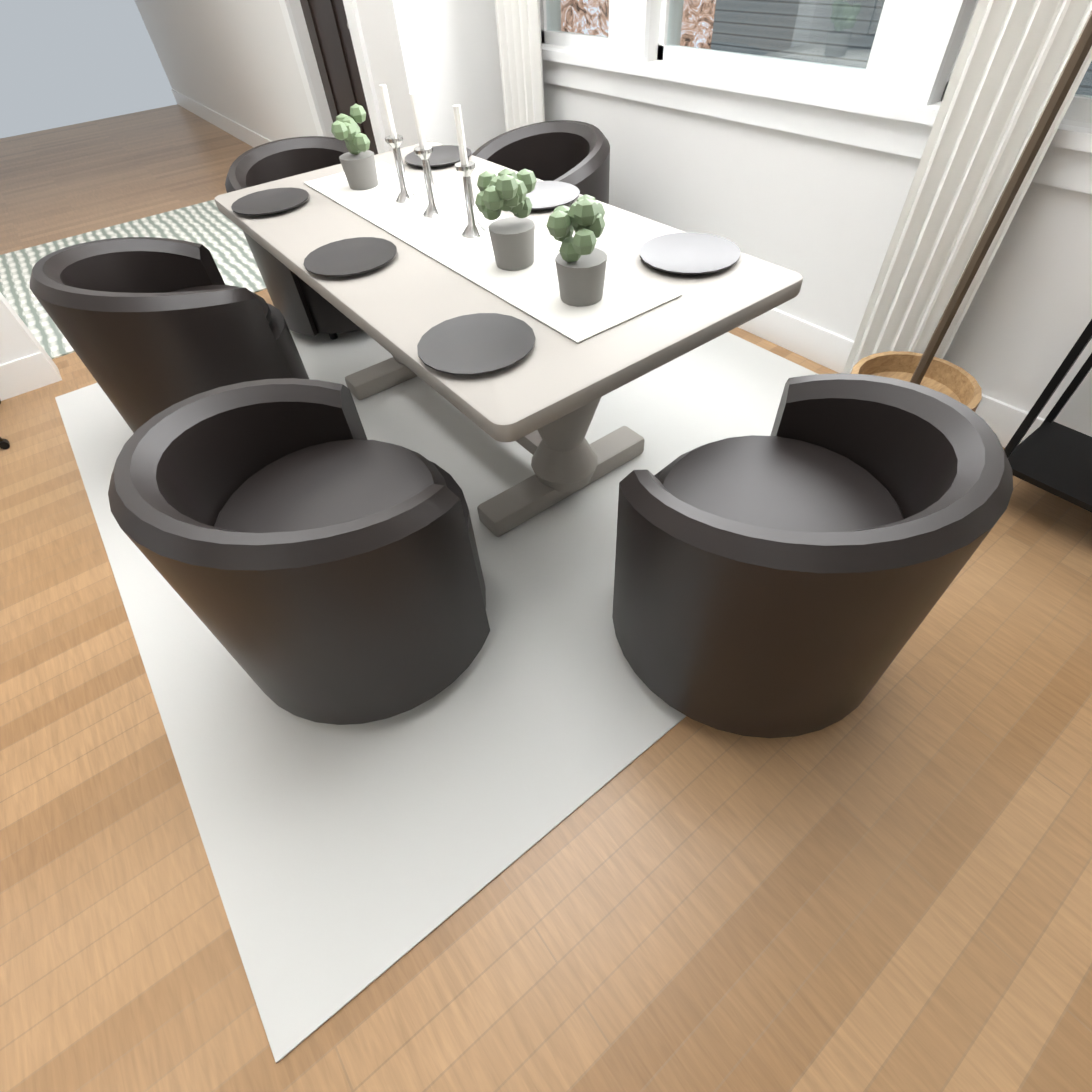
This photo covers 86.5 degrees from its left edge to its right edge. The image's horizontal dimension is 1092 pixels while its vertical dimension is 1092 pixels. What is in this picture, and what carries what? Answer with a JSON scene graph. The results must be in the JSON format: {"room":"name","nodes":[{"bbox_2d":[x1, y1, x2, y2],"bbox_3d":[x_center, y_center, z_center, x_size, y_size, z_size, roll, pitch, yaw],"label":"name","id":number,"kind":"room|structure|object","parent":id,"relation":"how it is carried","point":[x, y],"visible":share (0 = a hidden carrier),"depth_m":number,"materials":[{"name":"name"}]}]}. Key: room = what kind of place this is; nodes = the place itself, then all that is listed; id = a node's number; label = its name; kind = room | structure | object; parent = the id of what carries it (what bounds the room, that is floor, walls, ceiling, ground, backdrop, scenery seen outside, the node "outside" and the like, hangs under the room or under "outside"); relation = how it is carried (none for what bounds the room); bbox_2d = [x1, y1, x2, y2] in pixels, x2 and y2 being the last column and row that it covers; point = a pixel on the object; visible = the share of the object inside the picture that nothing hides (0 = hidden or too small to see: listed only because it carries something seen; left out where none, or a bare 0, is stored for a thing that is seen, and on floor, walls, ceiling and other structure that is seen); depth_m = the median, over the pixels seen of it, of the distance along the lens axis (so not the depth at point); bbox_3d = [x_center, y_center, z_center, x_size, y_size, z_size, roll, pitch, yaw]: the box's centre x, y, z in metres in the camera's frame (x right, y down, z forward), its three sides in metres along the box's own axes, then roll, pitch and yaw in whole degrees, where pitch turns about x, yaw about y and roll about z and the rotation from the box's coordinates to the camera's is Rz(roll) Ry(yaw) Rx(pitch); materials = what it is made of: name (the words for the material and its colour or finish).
{"room":"dining room","nodes":[
{"label":"dining room","id":0,"kind":"room"},
{"bbox_2d":[0,0,505,376],"bbox_3d":[-1.836,-2.674,1.826,3.700,4.000,0.150,-31,53,-22],"label":"wall","id":1,"kind":"structure","parent":0,"point":[444,56],"depth_m":3.15,"materials":[{"name":"white paint"}]},
{"bbox_2d":[0,352,61,400],"bbox_3d":[-2.851,-0.627,2.655,1.066,0.150,0.016,-31,53,-22],"label":"baseboard","id":2,"kind":"structure","parent":1,"relation":"attached to","point":[31,372],"depth_m":2.81,"materials":[{"name":"white"}]},
{"bbox_2d":[135,0,407,150],"bbox_3d":[-2.707,-4.810,4.511,0.200,2.950,6.310,-31,53,-22],"label":"wall","id":3,"kind":"structure","parent":0,"point":[234,60],"depth_m":4.77,"materials":[{"name":"white paint"}]},
{"bbox_2d":[171,89,271,146],"bbox_3d":[-3.151,-4.230,5.907,0.016,0.150,4.880,-31,53,-22],"label":"baseboard","id":4,"kind":"structure","parent":3,"relation":"attached to","point":[246,135],"depth_m":6.16,"materials":[{"name":"white wood"}]},
{"bbox_2d":[300,0,377,154],"bbox_3d":[-1.324,-3.322,3.404,0.110,2.450,0.900,-31,53,-22],"label":"front door","id":5,"kind":"structure","parent":3,"relation":"in","point":[330,36],"depth_m":3.75,"materials":[{"name":"black dark painted wood"}]},
{"bbox_2d":[279,0,1091,193],"bbox_3d":[-0.002,-2.469,2.443,0.735,2.605,4.825,-31,53,-22],"label":"window trim","id":6,"kind":"structure","parent":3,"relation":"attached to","point":[889,108],"depth_m":2.19,"materials":[{"name":"white wood"}]},
{"bbox_2d":[0,104,1091,1091],"bbox_3d":[-5.269,1.064,1.489,16.600,0.100,13.200,-31,53,-22],"label":"floor","id":7,"kind":"structure","parent":0,"point":[885,887],"depth_m":1.30,"materials":[{"name":"brown wood"}]},
{"bbox_2d":[0,400,9,448],"bbox_3d":[-2.716,-0.729,2.245,0.534,0.878,0.475,-31,53,-22],"label":"bar cart","id":8,"kind":"object","parent":7,"relation":"on","point":[4,443],"visible":0.97,"depth_m":2.52,"materials":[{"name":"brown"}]},
{"bbox_2d":[0,200,266,358],"bbox_3d":[-2.898,-1.717,3.731,3.280,0.008,1.950,-31,53,-22],"label":"rug","id":9,"kind":"object","parent":7,"relation":"on","point":[215,231],"visible":0.11,"depth_m":4.00,"materials":[{"name":"fabric"}]},
{"bbox_2d":[55,329,816,1062],"bbox_3d":[-0.350,-0.522,2.470,2.750,0.008,3.010,-31,53,-22],"label":"dining rug","id":10,"kind":"object","parent":7,"relation":"on","point":[349,863],"visible":0.5,"depth_m":1.56,"materials":[{"name":"grey carpet"}]},
{"bbox_2d":[30,237,308,432],"bbox_3d":[-1.371,-0.778,2.265,0.710,0.750,0.740,-31,53,-22],"label":"barrel chair","id":11,"kind":"object","parent":10,"relation":"on","point":[149,328],"visible":0.71,"depth_m":2.00,"materials":[{"name":"black leather"}]},
{"bbox_2d":[108,378,489,724],"bbox_3d":[-0.548,-0.013,1.518,0.710,0.750,0.740,-31,53,-22],"label":"barrel chair","id":12,"kind":"object","parent":10,"relation":"on","point":[307,549],"visible":1,"depth_m":1.33,"materials":[{"name":"black leather"}]},
{"bbox_2d":[225,136,374,339],"bbox_3d":[-1.098,-1.543,2.930,0.740,0.750,0.710,-31,53,-22],"label":"barrel chair","id":13,"kind":"object","parent":10,"relation":"on","point":[302,306],"visible":0.27,"depth_m":2.83,"materials":[{"name":"black leather"}]},
{"bbox_2d":[215,141,802,536],"bbox_3d":[-0.284,-0.789,2.187,1.000,0.760,2.000,-31,53,-22],"label":"dining table","id":14,"kind":"object","parent":10,"relation":"on","point":[540,401],"visible":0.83,"depth_m":1.58,"materials":[{"name":"grey wood"}]},
{"bbox_2d":[231,84,740,374],"bbox_3d":[-0.315,-1.154,1.779,1.000,0.334,1.700,-31,53,-22],"label":"decor","id":15,"kind":"object","parent":14,"relation":"on","point":[578,287],"visible":1,"depth_m":1.64,"materials":[{"name":"grey fabric"}]},
{"bbox_2d":[472,120,609,203],"bbox_3d":[-0.050,-1.587,2.891,0.710,0.750,0.740,-31,53,-22],"label":"barrel chair","id":16,"kind":"object","parent":10,"relation":"on","point":[576,154],"visible":0.19,"depth_m":2.82,"materials":[{"name":"black leather"}]},
{"bbox_2d":[612,373,1012,737],"bbox_3d":[0.554,-0.005,1.429,0.740,0.750,0.710,-31,53,-22],"label":"barrel chair","id":17,"kind":"object","parent":10,"relation":"on","point":[797,570],"visible":1,"depth_m":1.23,"materials":[{"name":"black leather"}]},
{"bbox_2d":[850,10,1091,411],"bbox_3d":[1.097,-1.301,0.858,0.863,3.265,0.800,-31,53,-22],"label":"tree","id":18,"kind":"object","parent":7,"relation":"on","point":[927,368],"visible":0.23,"depth_m":1.67,"materials":[{"name":"brown plant"}]},
{"bbox_2d":[1004,319,1091,512],"bbox_3d":[1.831,-0.251,1.572,0.365,0.740,0.830,-31,53,-22],"label":"shelf","id":19,"kind":"object","parent":7,"relation":"on","point":[1050,455],"visible":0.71,"depth_m":1.84,"materials":[{"name":"black metal"}]},
{"bbox_2d":[494,0,1091,436],"bbox_3d":[1.699,-1.763,0.745,0.200,4.000,6.690,-31,53,-22],"label":"wall","id":20,"kind":"structure","parent":0,"point":[820,216],"depth_m":2.29,"materials":[{"name":"white paint"}]},
{"bbox_2d":[546,0,1091,95],"bbox_3d":[0.800,-2.341,1.835,0.005,1.330,2.790,-31,53,-22],"label":"window","id":21,"kind":"structure","parent":20,"relation":"in","point":[738,30],"depth_m":2.22,"materials":[{"name":"clear glass"}]},
{"bbox_2d":[738,308,1044,447],"bbox_3d":[1.767,-0.385,2.094,0.016,0.150,6.540,-31,53,-22],"label":"baseboard","id":22,"kind":"structure","parent":20,"relation":"attached to","point":[792,333],"depth_m":2.57,"materials":[{"name":"white"}]},
{"bbox_3d":[0.610,-3.127,0.812,0.150,0.044,3.304,-31,53,-22],"label":"curtain rod","id":23,"kind":"object","parent":20,"relation":"attached to","visible":0},
{"bbox_2d":[495,0,544,131],"bbox_3d":[-0.168,-2.882,2.627,0.060,2.860,0.360,-31,53,-22],"label":"curtain","id":24,"kind":"object","parent":23,"relation":"hanging from","point":[519,33],"visible":0.52,"depth_m":3.01,"materials":[{"name":"white fabric"}]},
{"bbox_2d":[843,0,1091,373],"bbox_3d":[1.268,-1.546,1.322,0.060,2.860,0.330,-31,53,-22],"label":"curtain","id":25,"kind":"object","parent":23,"relation":"hanging from","point":[1013,57],"visible":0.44,"depth_m":1.76,"materials":[{"name":"white fabric"}]},
{"label":"outside","id":26,"kind":"structure","parent":0,"visible":0},
{"bbox_2d":[711,0,1091,95],"bbox_3d":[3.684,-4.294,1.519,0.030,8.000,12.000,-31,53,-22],"label":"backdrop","id":27,"kind":"structure","parent":26,"point":[743,42],"depth_m":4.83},
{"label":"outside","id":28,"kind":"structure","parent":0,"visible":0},
{"bbox_2d":[560,0,715,48],"bbox_3d":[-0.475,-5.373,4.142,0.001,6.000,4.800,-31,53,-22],"label":"trees","id":29,"kind":"object","parent":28,"point":[686,9],"depth_m":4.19,"materials":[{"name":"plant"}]}
]}

